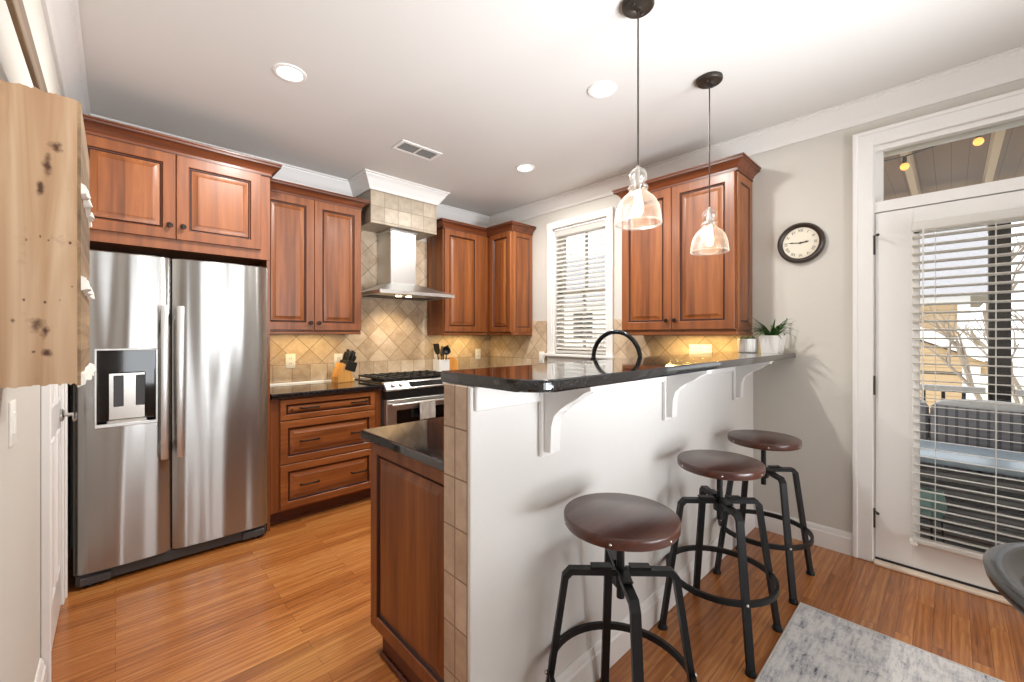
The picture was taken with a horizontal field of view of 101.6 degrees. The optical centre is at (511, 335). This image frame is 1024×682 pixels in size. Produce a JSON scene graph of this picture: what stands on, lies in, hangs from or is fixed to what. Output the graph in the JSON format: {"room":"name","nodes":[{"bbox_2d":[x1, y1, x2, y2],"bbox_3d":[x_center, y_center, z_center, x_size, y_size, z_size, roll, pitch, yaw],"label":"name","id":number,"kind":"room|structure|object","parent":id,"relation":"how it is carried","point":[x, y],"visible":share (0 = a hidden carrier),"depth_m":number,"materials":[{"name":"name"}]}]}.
{"room":"kitchen","nodes":[
{"label":"kitchen","id":0,"kind":"room"},
{"bbox_2d":[0,0,69,681],"bbox_3d":[-0.243,-0.029,-0.144,0.150,2.670,7.326,0,0,-44],"label":"wall","id":1,"kind":"structure","parent":0,"point":[20,463],"depth_m":1.22,"materials":[{"name":"paint"}]},
{"bbox_2d":[9,399,15,447],"bbox_3d":[-1.323,0.231,1.109,0.008,0.118,0.072,0,0,-44],"label":"light switch","id":2,"kind":"object","parent":1,"relation":"attached to","point":[12,405],"visible":1,"depth_m":1.09,"materials":[{"name":"white plastic"}]},
{"bbox_2d":[5,0,47,91],"bbox_3d":[-0.939,-0.664,0.742,0.060,0.071,1.270,0,0,-44],"label":"rail","id":3,"kind":"object","parent":1,"relation":"attached to","point":[16,8],"visible":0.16,"depth_m":0.92,"materials":[{"name":"brown wood"}]},
{"bbox_2d":[34,658,45,681],"bbox_3d":[0.312,1.241,-0.607,0.016,0.130,5.890,0,0,-44],"label":"baseboard","id":4,"kind":"structure","parent":1,"relation":"attached to","point":[40,676],"depth_m":1.49,"materials":[{"name":"white paint"}]},
{"bbox_2d":[0,79,95,388],"bbox_3d":[-1.065,-0.188,0.950,0.162,0.588,0.400,0,0,-44],"label":"wall art","id":5,"kind":"object","parent":1,"relation":"attached to","point":[46,217],"visible":1,"depth_m":0.81,"materials":[{"name":"brown wood"}]},
{"bbox_2d":[40,383,76,681],"bbox_3d":[-1.962,0.245,1.826,0.070,2.122,0.754,0,0,-44],"label":"door","id":6,"kind":"structure","parent":1,"relation":"in","point":[54,414],"depth_m":1.71,"materials":[{"name":"white paint"}]},
{"bbox_2d":[70,218,439,548],"bbox_3d":[-1.536,-0.029,3.784,3.684,2.670,0.150,0,0,-44],"label":"wall","id":7,"kind":"structure","parent":0,"point":[425,239],"depth_m":2.57,"materials":[{"name":"paint"}]},
{"bbox_2d":[270,178,369,333],"bbox_3d":[-1.603,-0.573,3.356,0.809,1.121,0.353,0,0,-44],"label":"upper cabinet","id":8,"kind":"object","parent":7,"relation":"attached to","point":[315,234],"visible":0.9,"depth_m":3.24,"materials":[{"name":"brown wood"}]},
{"bbox_2d":[270,230,489,385],"bbox_3d":[-1.136,-0.281,4.048,2.414,1.365,0.018,0,0,-44],"label":"wall tile","id":9,"kind":"structure","parent":7,"relation":"attached to","point":[393,337],"depth_m":3.92,"materials":[{"name":"beige tile"}]},
{"bbox_2d":[286,354,294,368],"bbox_3d":[-1.804,0.206,3.403,0.074,0.118,0.008,0,0,-44],"label":"outlet","id":10,"kind":"object","parent":9,"relation":"attached to","point":[290,358],"visible":1,"depth_m":3.40,"materials":[{"name":"white plastic"}]},
{"bbox_2d":[334,354,342,366],"bbox_3d":[-1.525,0.216,3.668,0.074,0.118,0.008,0,0,-44],"label":"outlet","id":11,"kind":"object","parent":9,"relation":"attached to","point":[337,357],"visible":0.75,"depth_m":3.66,"materials":[{"name":"white plastic"}]},
{"bbox_2d":[475,349,480,358],"bbox_3d":[-0.387,0.206,4.749,0.074,0.118,0.008,0,0,-44],"label":"outlet","id":12,"kind":"object","parent":9,"relation":"attached to","point":[477,351],"visible":1,"depth_m":4.75,"materials":[{"name":"white plastic"}]},
{"bbox_2d":[356,189,436,239],"bbox_3d":[-1.075,-1.164,3.883,0.660,0.400,0.341,0,0,-44],"label":"soffit","id":13,"kind":"structure","parent":7,"relation":"attached to","point":[384,211],"depth_m":3.72,"materials":[{"name":"tile"}]},
{"bbox_2d":[361,228,454,300],"bbox_3d":[-0.981,-0.658,3.835,0.740,0.610,0.513,0,0,-44],"label":"range hood","id":14,"kind":"object","parent":7,"relation":"attached to","point":[396,247],"visible":0.98,"depth_m":3.80,"materials":[{"name":"silver metal"}]},
{"bbox_2d":[427,218,487,334],"bbox_3d":[-0.460,-0.569,4.441,0.914,1.126,0.353,0,0,-44],"label":"upper cabinet","id":15,"kind":"object","parent":7,"relation":"attached to","point":[457,256],"visible":0.79,"depth_m":4.23,"materials":[{"name":"brown wood"}]},
{"bbox_2d":[51,498,1023,681],"bbox_3d":[1.038,1.366,1.073,3.684,0.120,7.626,0,0,-44],"label":"floor","id":16,"kind":"structure","parent":0,"point":[291,602],"depth_m":1.93,"materials":[{"name":"brown wood"}]},
{"bbox_2d":[73,250,266,586],"bbox_3d":[-2.098,0.430,2.620,0.876,1.752,0.702,0,0,-44],"label":"refrigerator","id":17,"kind":"object","parent":16,"relation":"on","point":[170,426],"visible":0.98,"depth_m":2.36,"materials":[{"name":"grey metal"}]},
{"bbox_2d":[83,114,281,531],"bbox_3d":[-2.121,0.082,2.676,1.008,2.448,0.647,0,0,-44],"label":"upper cabinet","id":18,"kind":"object","parent":16,"relation":"on","point":[152,193],"visible":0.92,"depth_m":2.45,"materials":[{"name":"brown wood"}]},
{"bbox_2d":[270,390,380,525],"bbox_3d":[-1.512,0.868,3.269,0.796,0.876,0.602,0,0,-44],"label":"base cabinet","id":19,"kind":"object","parent":16,"relation":"on","point":[320,460],"visible":0.84,"depth_m":3.03,"materials":[{"name":"brown wood"}]},
{"bbox_2d":[270,380,383,399],"bbox_3d":[-1.514,0.410,3.272,0.797,0.037,0.582,0,0,-44],"label":"countertop","id":20,"kind":"structure","parent":19,"relation":"on","point":[286,391],"depth_m":3.15,"materials":[{"name":"black stone"}]},
{"bbox_2d":[331,360,357,382],"bbox_3d":[-1.427,0.298,3.558,0.116,0.186,0.180,0,0,36],"label":"knife block","id":21,"kind":"object","parent":20,"relation":"on","point":[342,371],"visible":1,"depth_m":3.51,"materials":[{"name":"brown wood"}]},
{"bbox_2d":[354,370,445,426],"bbox_3d":[-0.910,0.824,3.771,0.760,0.965,0.679,0,0,-44],"label":"range","id":22,"kind":"object","parent":16,"relation":"on","point":[401,395],"visible":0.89,"depth_m":3.49,"materials":[{"name":"grey metal"}]},
{"bbox_2d":[354,377,438,384],"bbox_3d":[-0.951,0.394,3.814,0.760,0.025,0.561,0,0,-44],"label":"cooktop","id":23,"kind":"object","parent":22,"relation":"in","point":[367,379],"depth_m":3.56,"materials":[{"name":"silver metal"}]},
{"bbox_2d":[418,399,435,419],"bbox_3d":[-0.712,0.614,3.504,0.150,0.154,0.033,0,0,-44],"label":"dish towel","id":24,"kind":"object","parent":22,"relation":"hanging from","point":[426,410],"visible":1,"depth_m":3.49,"materials":[{"name":"fabric"}]},
{"bbox_2d":[371,442,443,681],"bbox_3d":[0.480,0.868,2.355,2.388,0.876,0.602,0,0,-44],"label":"base cabinet","id":25,"kind":"object","parent":16,"relation":"on","point":[407,494],"visible":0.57,"depth_m":1.53,"materials":[{"name":"brown wood"}]},
{"bbox_2d":[361,417,443,471],"bbox_3d":[-0.229,0.410,3.080,2.424,0.037,2.630,0,0,-44],"label":"countertop","id":26,"kind":"structure","parent":25,"relation":"on","point":[422,441],"depth_m":1.60,"materials":[{"name":"black stone"}]},
{"bbox_2d":[433,359,449,371],"bbox_3d":[-0.725,0.317,4.277,0.124,0.150,0.124,0,0,-44],"label":"utensil crock","id":27,"kind":"object","parent":26,"relation":"on","point":[439,365],"visible":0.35,"depth_m":4.23,"materials":[{"name":"white ceramic"}]},
{"bbox_2d":[433,344,439,359],"bbox_3d":[-0.749,0.230,4.241,0.082,0.301,0.065,0,0,38],"label":"slotted turner","id":28,"kind":"object","parent":27,"relation":"in","point":[436,346],"visible":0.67,"depth_m":4.22,"materials":[{"name":"black plastic"}]},
{"bbox_2d":[442,346,450,359],"bbox_3d":[-0.677,0.241,4.227,0.091,0.278,0.088,0,0,-44],"label":"ladle","id":29,"kind":"object","parent":27,"relation":"in","point":[446,350],"visible":0.98,"depth_m":4.24,"materials":[{"name":"black plastic"}]},
{"bbox_2d":[449,357,458,369],"bbox_3d":[-0.638,0.309,4.447,0.150,0.165,0.034,0,0,-44],"label":"cutting board","id":30,"kind":"object","parent":26,"relation":"on","point":[453,362],"visible":0.52,"depth_m":4.45,"materials":[{"name":"brown wood"}]},
{"bbox_2d":[590,330,641,360],"bbox_3d":[0.609,0.178,2.384,0.127,0.426,0.369,0,0,-44],"label":"faucet","id":31,"kind":"object","parent":26,"relation":"on","point":[631,338],"visible":0.55,"depth_m":2.35,"materials":[{"name":"black metal"}]},
{"bbox_2d":[544,493,697,681],"bbox_3d":[0.339,0.930,1.306,0.451,0.752,0.451,0,0,-44],"label":"bar stool","id":32,"kind":"object","parent":16,"relation":"on","point":[618,523],"visible":1,"depth_m":1.29,"materials":[{"name":"brown wood"}]},
{"bbox_2d":[657,450,782,678],"bbox_3d":[0.926,0.930,1.863,0.451,0.752,0.451,0,0,-44],"label":"bar stool","id":33,"kind":"object","parent":16,"relation":"on","point":[715,464],"visible":0.92,"depth_m":1.84,"materials":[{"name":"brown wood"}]},
{"bbox_2d":[713,430,814,604],"bbox_3d":[1.383,0.930,2.297,0.451,0.752,0.451,0,0,-44],"label":"bar stool","id":34,"kind":"object","parent":16,"relation":"on","point":[764,441],"visible":0.85,"depth_m":2.25,"materials":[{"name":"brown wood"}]},
{"bbox_2d":[755,602,1004,681],"bbox_3d":[1.432,1.300,0.499,2.080,0.010,2.268,0,0,-44],"label":"area rug","id":35,"kind":"object","parent":16,"relation":"on","point":[816,645],"visible":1,"depth_m":1.68,"materials":[{"name":"grey carpet"}]},
{"bbox_2d":[983,542,1023,615],"bbox_3d":[1.064,0.856,0.586,0.596,0.880,0.535,0,0,-44],"label":"dining chair","id":36,"kind":"object","parent":35,"relation":"on","point":[1003,564],"visible":1,"depth_m":0.75,"materials":[{"name":"black leather"}]},
{"bbox_2d":[78,0,1023,215],"bbox_3d":[1.038,-1.424,1.073,3.684,0.120,7.626,0,0,-44],"label":"ceiling","id":37,"kind":"structure","parent":0,"point":[493,87],"depth_m":2.16,"materials":[{"name":"paint"}]},
{"bbox_2d":[272,63,306,82],"bbox_3d":[-1.152,-1.361,2.167,0.160,0.007,0.160,0,0,-44],"label":"recessed light","id":38,"kind":"object","parent":37,"relation":"in","point":[287,72],"visible":1,"depth_m":2.16,"materials":[{"name":"white paint"}]},
{"bbox_2d":[391,139,442,160],"bbox_3d":[-0.695,-1.360,3.070,0.330,0.008,0.170,0,0,-44],"label":"ceiling vent","id":39,"kind":"object","parent":37,"relation":"in","point":[405,146],"visible":1,"depth_m":3.06,"materials":[{"name":"white metal"}]},
{"bbox_2d":[515,164,534,171],"bbox_3d":[0.106,-1.361,3.394,0.160,0.007,0.160,0,0,-44],"label":"recessed light","id":40,"kind":"object","parent":37,"relation":"in","point":[522,167],"visible":1,"depth_m":3.39,"materials":[{"name":"white paint"}]},
{"bbox_2d":[587,81,616,97],"bbox_3d":[0.498,-1.361,2.313,0.160,0.007,0.160,0,0,-44],"label":"recessed light","id":41,"kind":"object","parent":37,"relation":"in","point":[601,89],"visible":1,"depth_m":2.31,"materials":[{"name":"white paint"}]},
{"bbox_2d":[614,0,662,229],"bbox_3d":[0.517,-0.910,1.711,0.191,0.908,0.191,0,0,-44],"label":"pendant light","id":42,"kind":"object","parent":37,"relation":"hanging from","point":[632,9],"visible":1,"depth_m":1.71,"materials":[{"name":"clear glass"}]},
{"bbox_2d":[634,166,641,190],"bbox_3d":[0.517,-0.645,1.711,0.032,0.102,0.032,0,0,-44],"label":"socket","id":43,"kind":"object","parent":42,"relation":"attached to","point":[638,179],"depth_m":1.70,"materials":[{"name":"silver metal"}]},
{"bbox_2d":[690,71,729,255],"bbox_3d":[1.047,-0.903,2.215,0.191,0.921,0.191,0,0,-44],"label":"pendant light","id":44,"kind":"object","parent":37,"relation":"hanging from","point":[708,80],"visible":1,"depth_m":2.20,"materials":[{"name":"clear glass"}]},
{"bbox_2d":[706,207,712,225],"bbox_3d":[1.047,-0.632,2.215,0.032,0.102,0.032,0,0,-44],"label":"socket","id":45,"kind":"object","parent":44,"relation":"attached to","point":[709,219],"depth_m":2.20,"materials":[{"name":"silver metal"}]},
{"bbox_2d":[444,367,752,681],"bbox_3d":[0.729,0.725,2.073,2.454,1.162,0.147,0,0,-44],"label":"wall","id":46,"kind":"structure","parent":0,"point":[508,542],"depth_m":1.39,"materials":[{"name":"paint"}]},
{"bbox_2d":[538,385,602,456],"bbox_3d":[0.182,0.271,1.325,0.068,0.255,0.210,0,0,-44],"label":"corbel","id":47,"kind":"object","parent":46,"relation":"attached to","point":[552,406],"visible":0.7,"depth_m":1.36,"materials":[{"name":"white paint"}]},
{"bbox_2d":[441,351,795,392],"bbox_3d":[0.802,0.127,1.999,2.446,0.033,0.411,0,0,-44],"label":"countertop","id":48,"kind":"structure","parent":46,"relation":"on","point":[551,377],"depth_m":1.36,"materials":[{"name":"black stone"}]},
{"bbox_2d":[737,336,757,352],"bbox_3d":[1.553,0.057,2.751,0.120,0.105,0.120,0,0,-44],"label":"potted succulent","id":49,"kind":"object","parent":48,"relation":"on","point":[748,344],"visible":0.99,"depth_m":2.71,"materials":[{"name":"silver"}]},
{"bbox_2d":[744,315,798,352],"bbox_3d":[1.637,-0.015,2.655,0.265,0.249,0.270,0,0,14],"label":"spider plant","id":50,"kind":"object","parent":48,"relation":"on","point":[770,342],"visible":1,"depth_m":2.63,"materials":[{"name":"green plant"}]},
{"bbox_2d":[554,507,754,681],"bbox_3d":[0.776,1.241,2.023,2.424,0.130,0.016,0,0,-44],"label":"baseboard","id":51,"kind":"structure","parent":46,"relation":"attached to","point":[587,667],"depth_m":1.82,"materials":[{"name":"white paint"}]},
{"bbox_2d":[662,370,712,420],"bbox_3d":[0.802,0.271,1.914,0.068,0.255,0.210,0,0,-44],"label":"corbel","id":52,"kind":"object","parent":46,"relation":"attached to","point":[672,385],"visible":0.69,"depth_m":1.95,"materials":[{"name":"white paint"}]},
{"bbox_2d":[732,361,772,399],"bbox_3d":[1.462,0.271,2.541,0.068,0.255,0.210,0,0,-44],"label":"corbel","id":53,"kind":"object","parent":46,"relation":"attached to","point":[740,373],"visible":0.75,"depth_m":2.57,"materials":[{"name":"white paint"}]},
{"bbox_2d":[519,79,1023,532],"bbox_3d":[2.319,-0.029,2.290,0.150,2.670,7.326,0,0,-44],"label":"wall","id":54,"kind":"structure","parent":0,"point":[807,397],"depth_m":2.65,"materials":[{"name":"paint"}]},
{"bbox_2d":[486,220,535,334],"bbox_3d":[-0.030,-0.569,4.379,0.352,1.126,0.450,0,0,-44],"label":"upper cabinet","id":55,"kind":"object","parent":54,"relation":"attached to","point":[510,242],"visible":1,"depth_m":4.27,"materials":[{"name":"brown wood"}]},
{"bbox_2d":[41,0,1023,227],"bbox_3d":[1.038,-1.304,1.073,3.384,0.120,7.326,0,0,-44],"label":"trim","id":56,"kind":"structure","parent":54,"relation":"attached to","point":[62,17],"depth_m":2.59,"materials":[{"name":"white paint"}]},
{"bbox_2d":[543,207,614,362],"bbox_3d":[0.666,-0.430,3.991,0.205,1.403,0.810,0,0,-44],"label":"window","id":57,"kind":"structure","parent":54,"relation":"in","point":[608,213],"depth_m":4.04,"materials":[{"name":"white paint"}]},
{"bbox_2d":[555,220,605,354],"bbox_3d":[0.656,-0.435,3.982,0.055,1.214,0.596,0,0,-44],"label":"window blind","id":58,"kind":"object","parent":57,"relation":"attached to","point":[601,224],"visible":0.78,"depth_m":3.97,"materials":[{"name":"white plastic"}]},
{"bbox_2d":[490,315,752,367],"bbox_3d":[0.699,0.123,3.877,0.014,0.555,2.769,0,0,-44],"label":"wall tile","id":59,"kind":"structure","parent":54,"relation":"attached to","point":[505,350],"depth_m":3.63,"materials":[{"name":"beige tile"}]},
{"bbox_2d":[539,352,544,362],"bbox_3d":[0.303,0.221,4.278,0.010,0.118,0.074,0,0,-44],"label":"outlet","id":60,"kind":"object","parent":59,"relation":"attached to","point":[541,357],"visible":1,"depth_m":4.27,"materials":[{"name":"white plastic"}]},
{"bbox_2d":[689,344,711,353],"bbox_3d":[1.405,0.118,3.118,0.010,0.108,0.168,0,0,-44],"label":"outlet","id":61,"kind":"object","parent":59,"relation":"attached to","point":[693,348],"visible":0.6,"depth_m":3.12,"materials":[{"name":"white plastic"}]},
{"bbox_2d":[612,152,760,334],"bbox_3d":[1.234,-0.570,3.048,0.352,1.134,0.946,0,0,-44],"label":"upper cabinet","id":62,"kind":"object","parent":54,"relation":"attached to","point":[667,289],"visible":0.94,"depth_m":2.86,"materials":[{"name":"brown wood"}]},
{"bbox_2d":[777,223,825,263],"bbox_3d":[1.838,-0.592,2.661,0.036,0.257,0.257,0,0,-44],"label":"wall clock","id":63,"kind":"object","parent":54,"relation":"attached to","point":[799,243],"visible":1,"depth_m":2.65,"materials":[{"name":"brown wood"}]},
{"bbox_2d":[755,509,851,555],"bbox_3d":[1.846,1.241,2.667,0.016,0.130,0.525,0,0,-44],"label":"baseboard","id":64,"kind":"structure","parent":54,"relation":"attached to","point":[830,538],"depth_m":2.59,"materials":[{"name":"white paint"}]},
{"bbox_2d":[852,88,1023,605],"bbox_3d":[2.453,0.060,2.123,0.245,2.492,1.108,0,0,-44],"label":"door","id":65,"kind":"structure","parent":54,"relation":"in","point":[884,423],"depth_m":2.35,"materials":[{"name":"white paint"}]},
{"bbox_2d":[875,119,1021,201],"bbox_3d":[2.448,-0.919,2.118,0.040,0.294,0.916,0,0,-44],"label":"window","id":66,"kind":"structure","parent":65,"relation":"attached to","point":[879,157],"depth_m":2.42,"materials":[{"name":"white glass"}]},
{"bbox_2d":[909,207,1023,559],"bbox_3d":[2.385,0.261,2.059,0.067,1.746,0.617,0,0,-44],"label":"door blind","id":67,"kind":"object","parent":65,"relation":"attached to","point":[1014,213],"visible":0.95,"depth_m":2.13,"materials":[{"name":"white plastic"}]},
{"label":"outside","id":68,"kind":"structure","parent":0,"visible":0},
{"bbox_2d":[980,377,1023,403],"bbox_3d":[23.783,3.956,22.588,54.400,0.100,80.000,0,0,-44],"label":"ground","id":69,"kind":"structure","parent":68,"point":[982,379],"depth_m":32.20,"materials":[{"name":"white snow"}]},
{"bbox_2d":[564,252,605,346],"bbox_3d":[2.610,0.306,17.581,6.000,7.200,8.300,0,0,-44],"label":"house","id":70,"kind":"structure","parent":69,"relation":"on","point":[602,256],"depth_m":14.51,"materials":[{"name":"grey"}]},
{"bbox_2d":[920,226,1017,412],"bbox_3d":[8.982,0.456,10.945,7.900,6.900,4.900,0,0,-44],"label":"house","id":71,"kind":"structure","parent":69,"relation":"on","point":[964,298],"depth_m":8.62,"materials":[{"name":"beige"}]},
{"bbox_2d":[920,305,1023,403],"bbox_3d":[7.039,1.658,5.134,3.348,4.505,2.238,0,0,-8],"label":"bare tree","id":72,"kind":"object","parent":69,"relation":"on","point":[961,351],"visible":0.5,"depth_m":5.50,"materials":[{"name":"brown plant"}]},
{"bbox_2d":[970,226,1023,362],"bbox_3d":[16.070,-0.499,15.161,5.844,8.824,4.276,0,0,-4],"label":"bare tree","id":73,"kind":"object","parent":69,"relation":"on","point":[1021,248],"visible":0.04,"depth_m":14.77,"materials":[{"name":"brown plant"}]},
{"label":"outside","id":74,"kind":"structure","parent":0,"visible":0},
{"bbox_2d":[920,520,1017,552],"bbox_3d":[3.563,1.391,2.557,2.011,0.110,5.200,0,0,-44],"label":"porch deck","id":75,"kind":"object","parent":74,"point":[922,521],"depth_m":2.77,"materials":[{"name":"grey wood"}]},
{"bbox_2d":[920,487,946,542],"bbox_3d":[2.530,1.136,2.520,0.150,0.400,0.130,0,0,-44],"label":"planter","id":76,"kind":"object","parent":75,"relation":"on","point":[926,495],"visible":0.69,"depth_m":2.48,"materials":[{"name":"ceramic"}]},
{"bbox_2d":[920,384,1023,400],"bbox_3d":[3.990,0.831,3.307,0.090,0.810,4.360,0,0,-44],"label":"porch railing","id":77,"kind":"object","parent":75,"relation":"on","point":[926,386],"visible":0.12,"depth_m":3.51,"materials":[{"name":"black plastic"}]},
{"bbox_2d":[920,440,1023,547],"bbox_3d":[3.051,1.046,2.553,0.620,0.580,1.900,0,0,-44],"label":"outdoor sofa","id":78,"kind":"object","parent":75,"relation":"on","point":[1001,454],"visible":0.22,"depth_m":2.54,"materials":[{"name":"wicker"}]},
{"bbox_2d":[920,399,1023,479],"bbox_3d":[3.553,0.914,3.099,0.620,0.844,2.160,0,0,-44],"label":"sofa","id":79,"kind":"object","parent":75,"relation":"on","point":[1005,436],"visible":0.32,"depth_m":3.19,"materials":[{"name":"wicker"}]},
{"bbox_2d":[920,403,928,439],"bbox_3d":[3.195,0.710,3.662,0.158,0.308,0.650,0,0,-44],"label":"cushion","id":80,"kind":"object","parent":79,"relation":"on","point":[924,419],"depth_m":3.39,"materials":[{"name":"grey fabric"}]},
{"bbox_2d":[930,463,1023,479],"bbox_3d":[3.520,0.920,3.061,0.480,0.108,0.650,0,0,-44],"label":"seat cushion","id":81,"kind":"object","parent":79,"relation":"on","point":[976,471],"depth_m":2.96,"materials":[{"name":"grey fabric"}]},
{"bbox_2d":[930,404,1023,451],"bbox_3d":[3.650,0.710,3.184,0.158,0.308,0.650,0,0,-44],"label":"cushion","id":82,"kind":"object","parent":79,"relation":"on","point":[1005,436],"depth_m":3.18,"materials":[{"name":"grey fabric"}]},
{"bbox_2d":[988,223,1010,401],"bbox_3d":[3.969,0.191,3.401,0.150,2.290,0.150,0,0,-44],"label":"porch post","id":83,"kind":"object","parent":75,"relation":"on","point":[1002,287],"visible":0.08,"depth_m":3.36,"materials":[{"name":"black wood"}]},
{"bbox_3d":[4.198,-1.074,3.160,0.140,0.240,5.200,0,0,-44],"label":"beam","id":84,"kind":"structure","parent":83,"relation":"on","visible":0},
{"bbox_2d":[982,129,1005,182],"bbox_3d":[3.413,-1.259,2.969,2.362,0.118,0.040,0,0,-44],"label":"rafter","id":85,"kind":"object","parent":84,"relation":"on","point":[996,140],"visible":0.29,"depth_m":2.80,"materials":[{"name":"beige wood"}]},
{"bbox_2d":[884,144,940,161],"bbox_3d":[2.656,-1.188,2.595,2.303,0.085,0.134,0,0,44],"label":"wire","id":86,"kind":"object","parent":85,"relation":"hanging from","point":[940,144],"visible":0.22,"depth_m":2.68,"materials":[{"name":"black plastic"}]},
{"bbox_2d":[900,157,908,169],"bbox_3d":[2.538,-1.113,2.700,0.046,0.083,0.046,0,0,-44],"label":"bulb","id":87,"kind":"object","parent":86,"relation":"hanging from","point":[904,166],"visible":1,"depth_m":2.69,"materials":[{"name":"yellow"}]},
{"bbox_2d":[902,157,906,163],"bbox_3d":[2.538,-1.134,2.700,0.021,0.040,0.022,0,0,-44],"label":"socket","id":88,"kind":"object","parent":87,"relation":"attached to","point":[904,160],"depth_m":2.69,"materials":[{"name":"brown metal"}]},
{"bbox_2d":[973,135,983,145],"bbox_3d":[2.788,-1.179,2.496,0.046,0.083,0.046,0,0,-44],"label":"bulb","id":89,"kind":"object","parent":86,"relation":"hanging from","point":[979,140],"visible":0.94,"depth_m":2.49,"materials":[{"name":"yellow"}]},
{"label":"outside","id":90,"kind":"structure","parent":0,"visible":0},
{"bbox_2d":[884,125,1023,200],"bbox_3d":[3.795,-1.357,2.639,2.462,0.075,5.400,0,0,-44],"label":"ceiling","id":91,"kind":"structure","parent":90,"point":[960,163],"depth_m":3.23,"materials":[{"name":"brown wood"}]},
{"bbox_2d":[900,151,920,195],"bbox_3d":[3.129,-1.259,3.268,2.362,0.118,0.040,0,0,-44],"label":"rafter","id":92,"kind":"object","parent":91,"relation":"attached to","point":[911,174],"visible":0.29,"depth_m":3.18,"materials":[{"name":"beige wood"}]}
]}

